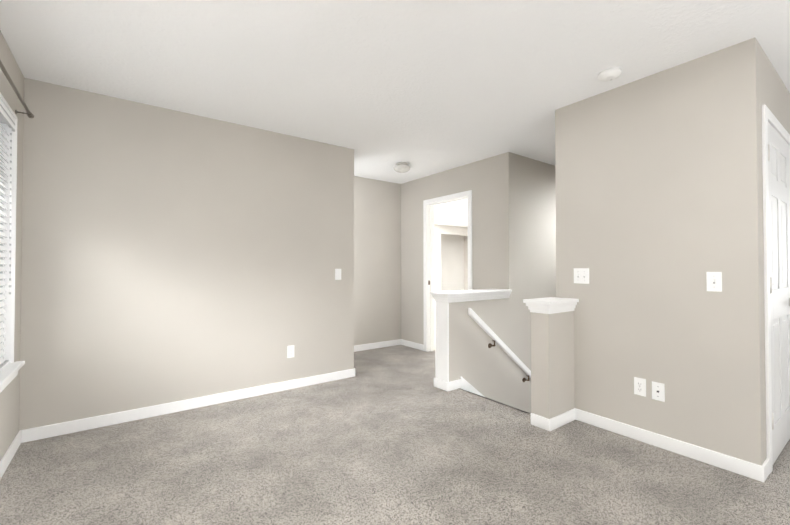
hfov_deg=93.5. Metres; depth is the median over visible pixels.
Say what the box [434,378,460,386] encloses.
baseboard
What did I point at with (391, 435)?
floor
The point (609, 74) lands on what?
smoke detector
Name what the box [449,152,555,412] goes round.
wall
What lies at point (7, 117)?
window blinds
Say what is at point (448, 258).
wall
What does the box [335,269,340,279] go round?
light switch
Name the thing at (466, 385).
baseboard
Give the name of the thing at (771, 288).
hardware piece
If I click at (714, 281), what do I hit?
light switch
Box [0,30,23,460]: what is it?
wall
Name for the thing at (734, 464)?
baseboard
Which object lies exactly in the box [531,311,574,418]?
wall
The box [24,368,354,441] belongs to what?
baseboard
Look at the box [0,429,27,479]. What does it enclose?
baseboard
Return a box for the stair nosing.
[459,388,529,413]
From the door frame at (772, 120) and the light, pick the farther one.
the light
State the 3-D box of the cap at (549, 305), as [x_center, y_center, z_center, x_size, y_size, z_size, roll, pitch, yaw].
[1.183,0.324,2.812,0.390,0.095,0.225,1,-1,-36]
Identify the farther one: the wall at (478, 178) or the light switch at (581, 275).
the wall at (478, 178)
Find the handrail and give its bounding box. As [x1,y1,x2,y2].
[468,308,530,381]
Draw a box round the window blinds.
[0,98,14,369]
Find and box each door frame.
[423,190,471,351]
[762,104,789,473]
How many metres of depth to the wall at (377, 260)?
5.38 m
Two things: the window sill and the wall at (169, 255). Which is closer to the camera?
the window sill
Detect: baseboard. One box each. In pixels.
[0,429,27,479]
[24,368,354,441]
[354,339,399,351]
[400,339,423,350]
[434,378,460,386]
[460,376,485,397]
[544,408,575,430]
[576,409,769,481]
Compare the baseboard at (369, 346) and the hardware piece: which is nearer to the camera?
the hardware piece
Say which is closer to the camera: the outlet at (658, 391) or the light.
the outlet at (658, 391)
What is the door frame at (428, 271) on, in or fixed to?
attached to the wall at (478, 178)
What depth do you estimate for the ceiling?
2.27 m
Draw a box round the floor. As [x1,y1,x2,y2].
[0,345,789,524]
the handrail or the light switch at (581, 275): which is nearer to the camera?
the light switch at (581, 275)
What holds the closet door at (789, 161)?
in the wall at (775, 96)
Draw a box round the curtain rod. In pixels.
[0,60,33,117]
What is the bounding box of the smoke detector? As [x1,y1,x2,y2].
[598,68,621,81]
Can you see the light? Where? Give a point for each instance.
(401, 167)
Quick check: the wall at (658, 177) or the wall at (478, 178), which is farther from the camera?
the wall at (478, 178)
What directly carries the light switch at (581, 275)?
attached to the wall at (658, 177)
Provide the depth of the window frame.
2.31 m
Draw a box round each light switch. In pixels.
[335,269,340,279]
[574,268,588,283]
[706,272,721,291]
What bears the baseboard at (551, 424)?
attached to the wall at (552, 370)
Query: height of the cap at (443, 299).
0.925 m
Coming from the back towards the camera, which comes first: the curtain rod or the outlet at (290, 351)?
the outlet at (290, 351)
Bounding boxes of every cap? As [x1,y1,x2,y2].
[430,289,511,381]
[523,297,578,313]
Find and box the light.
[393,162,409,172]
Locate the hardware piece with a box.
[768,144,789,429]
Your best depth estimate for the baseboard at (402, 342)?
5.39 m
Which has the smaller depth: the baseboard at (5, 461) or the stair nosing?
the baseboard at (5, 461)
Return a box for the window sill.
[0,361,24,392]
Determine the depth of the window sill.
2.14 m
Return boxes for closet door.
[768,122,789,463]
[789,146,789,177]
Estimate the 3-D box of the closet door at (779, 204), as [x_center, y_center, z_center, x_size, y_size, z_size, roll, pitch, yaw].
[2.460,0.177,2.390,0.756,2.014,0.035,1,-1,-36]
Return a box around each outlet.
[287,345,293,357]
[634,377,645,396]
[652,381,664,401]
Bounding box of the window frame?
[0,93,17,362]
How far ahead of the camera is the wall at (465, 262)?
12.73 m
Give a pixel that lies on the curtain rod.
(16, 91)
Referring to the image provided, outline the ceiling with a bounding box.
[0,0,789,226]
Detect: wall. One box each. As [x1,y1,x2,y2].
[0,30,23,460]
[19,78,353,429]
[354,176,400,345]
[401,156,496,344]
[434,224,467,291]
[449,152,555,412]
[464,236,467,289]
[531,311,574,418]
[555,38,765,465]
[760,46,789,458]
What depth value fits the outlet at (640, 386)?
2.49 m
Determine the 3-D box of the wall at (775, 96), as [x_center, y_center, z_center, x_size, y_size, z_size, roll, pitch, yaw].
[2.955,-0.018,2.824,2.230,2.440,0.120,1,-1,-36]

